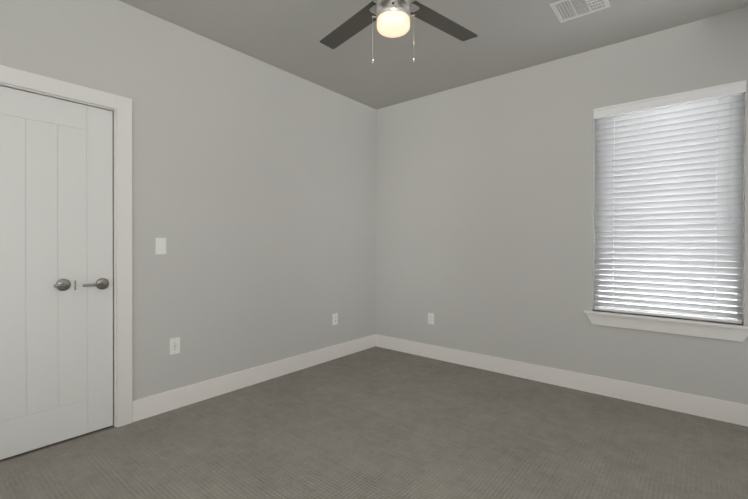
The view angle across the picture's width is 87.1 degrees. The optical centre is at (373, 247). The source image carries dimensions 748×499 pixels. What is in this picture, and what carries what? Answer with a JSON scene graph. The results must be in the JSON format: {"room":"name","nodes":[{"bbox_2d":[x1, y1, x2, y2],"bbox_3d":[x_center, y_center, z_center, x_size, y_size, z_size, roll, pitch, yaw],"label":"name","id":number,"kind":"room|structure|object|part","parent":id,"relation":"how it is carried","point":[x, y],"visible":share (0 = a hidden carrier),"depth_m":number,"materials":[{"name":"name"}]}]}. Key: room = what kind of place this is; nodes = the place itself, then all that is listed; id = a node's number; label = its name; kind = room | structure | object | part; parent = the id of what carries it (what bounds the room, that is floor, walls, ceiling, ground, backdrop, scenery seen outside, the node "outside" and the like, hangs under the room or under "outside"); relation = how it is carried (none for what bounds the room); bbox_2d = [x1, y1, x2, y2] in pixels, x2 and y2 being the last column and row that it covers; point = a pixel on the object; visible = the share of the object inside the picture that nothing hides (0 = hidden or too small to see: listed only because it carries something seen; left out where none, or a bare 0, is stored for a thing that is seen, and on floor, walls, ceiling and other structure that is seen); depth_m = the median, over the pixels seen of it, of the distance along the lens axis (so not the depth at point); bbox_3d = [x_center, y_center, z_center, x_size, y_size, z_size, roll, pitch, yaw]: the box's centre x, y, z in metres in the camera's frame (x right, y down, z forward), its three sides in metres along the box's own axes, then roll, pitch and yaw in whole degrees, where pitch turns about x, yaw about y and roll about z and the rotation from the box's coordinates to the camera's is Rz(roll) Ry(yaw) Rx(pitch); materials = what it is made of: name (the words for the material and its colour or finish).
{"room":"empty bedroom","nodes":[
{"label":"empty bedroom","id":0,"kind":"room"},
{"bbox_2d":[0,0,375,400],"bbox_3d":[-1.285,-0.218,3.076,0.140,2.740,4.230,1,1,39],"label":"wall","id":1,"kind":"structure","parent":0,"point":[253,191],"depth_m":3.08,"materials":[{"name":"paint"}]},
{"bbox_2d":[0,86,112,459],"bbox_3d":[-1.906,0.139,2.212,0.088,2.008,0.766,1,1,39],"label":"door","id":2,"kind":"structure","parent":1,"relation":"in","point":[56,229],"depth_m":2.28,"materials":[{"name":"white wood"}]},
{"bbox_3d":[-1.817,0.221,2.293,0.052,0.072,0.090,1,1,39],"label":"handle","id":3,"kind":"part","parent":2,"relation":"part of","materials":[{"name":"grey metal"}]},
{"bbox_2d":[74,268,75,304],"bbox_3d":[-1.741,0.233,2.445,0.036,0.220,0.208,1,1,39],"label":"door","id":4,"kind":"structure","parent":2,"relation":"attached to","point":[74,286],"depth_m":2.36,"materials":[{"name":"white wood"}]},
{"bbox_3d":[-1.710,0.229,2.422,0.052,0.072,0.150,1,1,39],"label":"handle","id":5,"kind":"part","parent":2,"relation":"part of","materials":[{"name":"grey metal"}]},
{"bbox_2d":[0,65,132,427],"bbox_3d":[-1.954,0.093,2.251,0.159,2.126,0.974,1,1,39],"label":"door frame","id":6,"kind":"structure","parent":1,"relation":"attached to","point":[121,106],"depth_m":2.52,"materials":[{"name":"white wood"}]},
{"bbox_2d":[155,238,165,253],"bbox_3d":[-1.478,-0.009,2.726,0.010,0.115,0.070,1,1,39],"label":"light switch","id":7,"kind":"object","parent":1,"relation":"attached to","point":[160,245],"visible":1,"depth_m":2.72,"materials":[{"name":"white plastic"}]},
{"bbox_2d":[169,337,179,354],"bbox_3d":[-1.421,0.704,2.805,0.009,0.115,0.070,1,1,39],"label":"electrical outlet","id":8,"kind":"object","parent":1,"relation":"attached to","point":[174,343],"visible":1,"depth_m":2.80,"materials":[{"name":"white plastic"}]},
{"bbox_2d":[132,334,375,421],"bbox_3d":[-0.794,1.080,3.569,0.015,0.140,2.529,1,1,39],"label":"baseboard","id":9,"kind":"structure","parent":1,"relation":"attached to","point":[153,405],"depth_m":3.19,"materials":[{"name":"white wood"}]},
{"bbox_2d":[332,313,337,324],"bbox_3d":[-0.400,0.738,4.047,0.009,0.114,0.070,1,1,39],"label":"electrical outlet","id":10,"kind":"object","parent":1,"relation":"attached to","point":[334,318],"visible":1,"depth_m":4.04,"materials":[{"name":"white plastic"}]},
{"bbox_2d":[0,346,747,498],"bbox_3d":[0.096,1.196,1.946,3.730,0.060,4.230,1,1,39],"label":"floor","id":11,"kind":"structure","parent":0,"point":[375,422],"depth_m":2.29,"materials":[{"name":"carpet"}]},
{"bbox_2d":[119,0,747,108],"bbox_3d":[0.106,-1.614,1.925,3.730,0.080,4.230,1,1,39],"label":"ceiling","id":12,"kind":"structure","parent":0,"point":[289,35],"depth_m":2.93,"materials":[{"name":"paint"}]},
{"bbox_2d":[320,0,477,63],"bbox_3d":[0.101,-1.260,2.041,0.986,0.630,0.986,0,0,6],"label":"ceiling fan","id":13,"kind":"object","parent":12,"relation":"hanging from","point":[391,18],"visible":1,"depth_m":2.18,"materials":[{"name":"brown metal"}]},
{"bbox_3d":[-0.135,-1.302,2.330,0.549,0.015,0.218,1,1,39],"label":"blade","id":14,"kind":"part","parent":13,"relation":"part of","materials":[{"name":"grey"}]},
{"bbox_3d":[0.101,-1.152,2.042,0.174,0.057,0.174,1,1,39],"label":"glass","id":15,"kind":"part","parent":13,"relation":"part of","materials":[{"name":"white glass"}]},
{"bbox_3d":[0.390,-1.300,2.277,0.218,0.015,0.549,1,1,39],"label":"blade","id":16,"kind":"part","parent":13,"relation":"part of","materials":[{"name":"grey"}]},
{"bbox_2d":[550,0,610,22],"bbox_3d":[1.339,-1.566,2.553,0.302,0.023,0.270,1,1,39],"label":"ceiling vent","id":17,"kind":"object","parent":12,"relation":"in","point":[559,15],"visible":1,"depth_m":2.57,"materials":[{"name":"white metal"}]},
{"bbox_2d":[376,7,747,404],"bbox_3d":[1.454,-0.211,3.471,3.590,2.740,0.140,1,1,39],"label":"wall","id":18,"kind":"structure","parent":0,"point":[485,216],"depth_m":3.45,"materials":[{"name":"paint"}]},
{"bbox_2d":[428,313,433,324],"bbox_3d":[0.592,0.741,4.088,0.070,0.114,0.009,1,1,39],"label":"electrical outlet","id":19,"kind":"object","parent":18,"relation":"attached to","point":[430,318],"visible":1,"depth_m":4.08,"materials":[{"name":"white plastic"}]},
{"bbox_2d":[376,334,747,426],"bbox_3d":[1.333,1.088,3.476,3.420,0.140,0.015,1,1,39],"label":"baseboard","id":20,"kind":"structure","parent":18,"relation":"attached to","point":[677,401],"depth_m":3.16,"materials":[{"name":"white wood"}]},
{"bbox_2d":[584,310,747,341],"bbox_3d":[2.111,0.564,2.895,0.994,0.106,0.151,1,1,39],"label":"window sill","id":21,"kind":"structure","parent":18,"relation":"attached to","point":[715,330],"depth_m":2.81,"materials":[{"name":"white wood"}]},
{"bbox_2d":[594,80,745,323],"bbox_3d":[2.132,-0.293,2.908,0.885,1.610,0.157,1,1,39],"label":"window","id":22,"kind":"structure","parent":18,"relation":"in","point":[686,266],"depth_m":2.81,"materials":[{"name":"white plastic"}]},
{"bbox_2d":[603,117,605,245],"bbox_3d":[1.823,-0.524,3.104,0.021,1.020,0.010,1,1,39],"label":"blind cord","id":23,"kind":"object","parent":22,"relation":"hanging from","point":[604,117],"depth_m":3.10,"materials":[{"name":"white fabric"}]},
{"bbox_2d":[612,180,613,308],"bbox_3d":[1.874,-0.285,3.076,0.002,1.547,0.002,1,1,39],"label":"blind cord","id":24,"kind":"object","parent":22,"relation":"hanging from","point":[613,180],"depth_m":3.08,"materials":[{"name":"white fabric"}]},
{"bbox_2d":[594,93,743,318],"bbox_3d":[2.126,-0.274,2.900,0.873,1.505,0.035,1,1,39],"label":"window blind","id":25,"kind":"object","parent":22,"relation":"attached to","point":[661,172],"visible":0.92,"depth_m":2.86,"materials":[{"name":"white plastic"}]},
{"bbox_2d":[613,119,614,295],"bbox_3d":[1.885,-0.271,3.091,0.004,1.477,0.011,1,1,39],"label":"blind cord","id":26,"kind":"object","parent":25,"relation":"attached to","point":[613,223],"depth_m":3.09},
{"bbox_3d":[2.112,-0.295,2.884,0.883,1.603,0.093,1,1,39],"label":"window blind rails","id":27,"kind":"part","parent":22,"relation":"part of","materials":[{"name":"white plastic"}]},
{"bbox_3d":[2.170,-0.293,2.954,0.829,1.551,0.004,1,1,39],"label":"glass","id":28,"kind":"part","parent":22,"relation":"part of","materials":[{"name":"glass"}]},
{"bbox_2d":[715,97,717,318],"bbox_3d":[2.344,-0.281,2.690,0.002,1.547,0.002,1,1,39],"label":"blind cord","id":29,"kind":"object","parent":22,"relation":"hanging from","point":[716,196],"depth_m":2.69,"materials":[{"name":"white fabric"}]},
{"bbox_2d":[729,94,732,219],"bbox_3d":[2.393,-0.605,2.635,0.018,0.845,0.010,1,1,39],"label":"blind cord","id":30,"kind":"object","parent":22,"relation":"hanging from","point":[732,94],"depth_m":2.64,"materials":[{"name":"white fabric"}]},
{"label":"outside","id":31,"kind":"structure","parent":0,"visible":0},
{"bbox_2d":[600,253,736,312],"bbox_3d":[2.859,-0.339,3.791,3.885,4.000,0.020,1,1,39],"label":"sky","id":32,"kind":"structure","parent":31,"point":[671,289],"depth_m":3.78,"materials":[{"name":"white"}]}
]}

